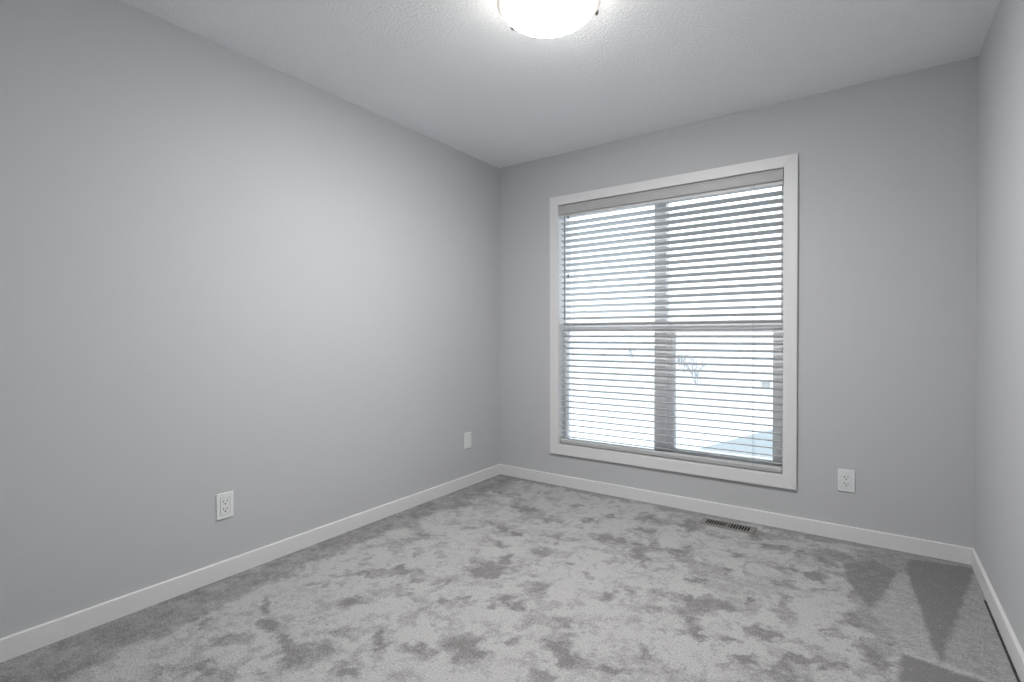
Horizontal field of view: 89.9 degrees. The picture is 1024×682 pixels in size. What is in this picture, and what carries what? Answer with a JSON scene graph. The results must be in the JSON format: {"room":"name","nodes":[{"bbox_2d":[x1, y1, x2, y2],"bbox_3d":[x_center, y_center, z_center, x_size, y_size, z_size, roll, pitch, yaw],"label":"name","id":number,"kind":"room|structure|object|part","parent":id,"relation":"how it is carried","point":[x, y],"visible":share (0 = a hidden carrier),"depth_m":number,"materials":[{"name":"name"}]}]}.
{"room":"empty bedroom","nodes":[
{"label":"empty bedroom","id":0,"kind":"room"},
{"bbox_2d":[0,0,499,637],"bbox_3d":[-1.098,-0.037,2.823,0.160,2.640,3.560,0,1,35],"label":"wall","id":1,"kind":"structure","parent":0,"point":[222,270],"depth_m":2.28,"materials":[{"name":"grey paint"}]},
{"bbox_2d":[216,490,233,520],"bbox_3d":[-1.323,0.759,2.364,0.007,0.120,0.078,0,1,35],"label":"wall outlet","id":2,"kind":"object","parent":1,"relation":"attached to","point":[224,501],"visible":1,"depth_m":2.36,"materials":[{"name":"white plastic"}]},
{"bbox_2d":[220,496,229,514],"bbox_3d":[-1.322,0.759,2.363,0.004,0.079,0.041,0,1,35],"label":"receptacle","id":3,"kind":"object","parent":2,"relation":"attached to","point":[224,500],"depth_m":2.36,"materials":[{"name":"grey plastic"}]},
{"bbox_2d":[0,464,499,662],"bbox_3d":[-1.070,1.046,2.721,0.013,0.078,3.400,0,1,35],"label":"baseboard","id":4,"kind":"structure","parent":1,"relation":"attached to","point":[28,640],"depth_m":2.27,"materials":[{"name":"white paint"}]},
{"bbox_2d":[464,432,470,449],"bbox_3d":[-0.326,0.735,3.783,0.007,0.120,0.078,0,1,35],"label":"wall outlet","id":5,"kind":"object","parent":1,"relation":"attached to","point":[467,436],"visible":1,"depth_m":3.77,"materials":[{"name":"white plastic"}]},
{"bbox_2d":[466,435,469,445],"bbox_3d":[-0.325,0.735,3.782,0.004,0.079,0.041,0,1,35],"label":"receptacle","id":6,"kind":"object","parent":5,"relation":"attached to","point":[467,436],"depth_m":3.78,"materials":[{"name":"white plastic"}]},
{"bbox_2d":[0,474,1020,681],"bbox_3d":[0.090,1.092,1.906,2.849,0.001,3.400,0,1,35],"label":"floor","id":7,"kind":"structure","parent":0,"point":[499,578],"depth_m":2.06,"materials":[{"name":"grey carpet"}]},
{"bbox_2d":[699,517,756,534],"bbox_3d":[1.253,1.072,2.983,0.300,0.006,0.112,0,1,35],"label":"floor vent","id":8,"kind":"object","parent":7,"relation":"in","point":[706,521],"visible":1,"depth_m":2.97,"materials":[{"name":"beige metal"}]},
{"bbox_2d":[705,519,749,530],"bbox_3d":[1.253,1.072,2.983,0.240,0.005,0.074,0,1,35],"label":"grille","id":9,"kind":"object","parent":8,"relation":"attached to","point":[711,522],"depth_m":2.98,"materials":[{"name":"beige metal"}]},
{"bbox_2d":[120,0,999,167],"bbox_3d":[0.084,-1.448,1.874,3.169,0.200,3.720,0,1,35],"label":"ceiling","id":10,"kind":"structure","parent":0,"point":[455,74],"depth_m":2.43,"materials":[{"name":"white paint"}]},
{"bbox_2d":[497,0,600,37],"bbox_3d":[0.141,-1.287,1.977,0.401,0.125,0.400,0,1,35],"label":"ceiling lamp","id":11,"kind":"object","parent":10,"relation":"attached to","point":[536,18],"visible":1,"depth_m":1.96,"materials":[{"name":"white glass"}]},
{"bbox_2d":[499,56,978,547],"bbox_3d":[1.111,-0.049,3.348,2.849,2.640,0.160,0,1,35],"label":"wall","id":12,"kind":"structure","parent":0,"point":[888,167],"depth_m":2.74,"materials":[{"name":"grey paint"}]},
{"bbox_2d":[550,153,797,489],"bbox_3d":[0.990,-0.110,3.415,1.616,1.896,0.168,0,1,35],"label":"window","id":13,"kind":"structure","parent":12,"relation":"in","point":[787,479],"depth_m":3.31,"materials":[{"name":"white paint"}]},
{"bbox_3d":[0.314,-0.113,3.799,0.070,1.896,0.018,0,1,35],"label":"casing","id":14,"kind":"part","parent":13,"relation":"part of","materials":[{"name":"white paint"}]},
{"bbox_2d":[559,168,783,472],"bbox_3d":[0.964,-0.116,3.383,1.470,1.748,0.068,0,1,35],"label":"blind","id":15,"kind":"object","parent":13,"relation":"attached to","point":[772,178],"visible":0.96,"depth_m":3.30,"materials":[{"name":"grey plastic"}]},
{"bbox_3d":[0.410,-0.159,3.738,0.010,1.535,0.002,0,1,35],"label":"lift cord","id":16,"kind":"part","parent":15,"relation":"part of","materials":[{"name":"white fabric"}]},
{"bbox_3d":[0.438,-0.102,3.760,0.002,1.690,0.057,0,1,35],"label":"ladder cord","id":17,"kind":"part","parent":15,"relation":"part of","materials":[{"name":"white fabric"}]},
{"bbox_3d":[1.028,-0.098,3.345,0.002,1.690,0.057,0,1,35],"label":"ladder cord","id":18,"kind":"part","parent":15,"relation":"part of","materials":[{"name":"white fabric"}]},
{"bbox_3d":[0.971,0.748,3.397,1.461,0.019,0.052,0,1,35],"label":"rail","id":19,"kind":"part","parent":15,"relation":"part of","materials":[{"name":"grey"}]},
{"bbox_3d":[1.440,-0.096,3.055,0.002,1.690,0.057,0,1,35],"label":"ladder cord","id":20,"kind":"part","parent":15,"relation":"part of","materials":[{"name":"white fabric"}]},
{"bbox_3d":[0.949,0.801,3.365,1.616,0.075,0.018,0,1,35],"label":"casing","id":21,"kind":"part","parent":13,"relation":"part of","materials":[{"name":"white paint"}]},
{"bbox_3d":[0.945,-1.024,3.342,1.616,0.064,0.018,0,1,35],"label":"casing","id":22,"kind":"part","parent":13,"relation":"part of","materials":[{"name":"white paint"}]},
{"bbox_3d":[1.322,0.339,3.243,0.681,0.819,0.059,0,1,35],"label":"sash","id":23,"kind":"part","parent":13,"relation":"part of","materials":[{"name":"white plastic"}]},
{"bbox_3d":[1.579,-0.105,2.909,0.071,1.896,0.018,0,1,35],"label":"casing","id":24,"kind":"part","parent":13,"relation":"part of","materials":[{"name":"white paint"}]},
{"bbox_2d":[500,464,970,564],"bbox_3d":[1.064,1.033,3.291,2.823,0.078,0.013,0,1,35],"label":"baseboard","id":25,"kind":"structure","parent":12,"relation":"attached to","point":[939,550],"depth_m":2.99,"materials":[{"name":"white paint"}]},
{"bbox_2d":[838,469,854,492],"bbox_3d":[1.806,0.755,2.769,0.078,0.120,0.007,0,1,35],"label":"wall outlet","id":26,"kind":"object","parent":12,"relation":"attached to","point":[846,478],"visible":1,"depth_m":2.77,"materials":[{"name":"white plastic"}]},
{"bbox_2d":[842,473,850,488],"bbox_3d":[1.805,0.755,2.768,0.041,0.079,0.004,0,1,35],"label":"receptacle","id":27,"kind":"object","parent":26,"relation":"attached to","point":[846,477],"depth_m":2.77,"materials":[{"name":"grey plastic"}]},
{"bbox_2d":[974,0,1023,651],"bbox_3d":[1.364,-0.021,1.092,0.160,2.640,3.560,0,1,35],"label":"wall","id":28,"kind":"structure","parent":0,"point":[999,414],"depth_m":1.98,"materials":[{"name":"grey paint"}]},
{"bbox_2d":[971,548,1023,681],"bbox_3d":[1.250,1.060,1.090,0.013,0.078,3.400,0,1,35],"label":"baseboard","id":29,"kind":"structure","parent":28,"relation":"attached to","point":[1014,649],"depth_m":1.92,"materials":[{"name":"white paint"}]},
{"label":"outside","id":30,"kind":"structure","parent":0,"visible":0},
{"bbox_2d":[571,340,772,448],"bbox_3d":[27.950,0.674,70.094,150.000,0.001,139.790,0,1,35],"label":"ground","id":31,"kind":"structure","parent":30,"point":[679,346],"depth_m":13.32,"materials":[{"name":"white snow"}]},
{"bbox_2d":[677,352,689,371],"bbox_3d":[7.308,0.839,21.892,0.910,0.986,0.998,0,1,35],"label":"bare shrub","id":32,"kind":"object","parent":31,"relation":"on","point":[689,352],"visible":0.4,"depth_m":21.87,"materials":[{"name":"grey plant"}]},
{"bbox_2d":[678,351,705,383],"bbox_3d":[5.783,0.838,16.362,1.041,1.133,1.322,0,1,35],"label":"bare shrub","id":33,"kind":"object","parent":31,"relation":"on","point":[697,374],"visible":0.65,"depth_m":16.23,"materials":[{"name":"grey plant"}]},
{"bbox_2d":[760,382,771,386],"bbox_3d":[7.462,1.300,15.063,0.260,0.220,0.240,0,1,35],"label":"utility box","id":34,"kind":"object","parent":31,"relation":"on","point":[763,384],"visible":0.65,"depth_m":14.98,"materials":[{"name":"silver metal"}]},
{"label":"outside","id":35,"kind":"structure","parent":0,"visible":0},
{"bbox_2d":[699,429,772,458],"bbox_3d":[4.335,1.533,7.210,3.500,0.065,4.650,0,1,35],"label":"path","id":36,"kind":"structure","parent":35,"point":[756,435],"depth_m":7.30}
]}

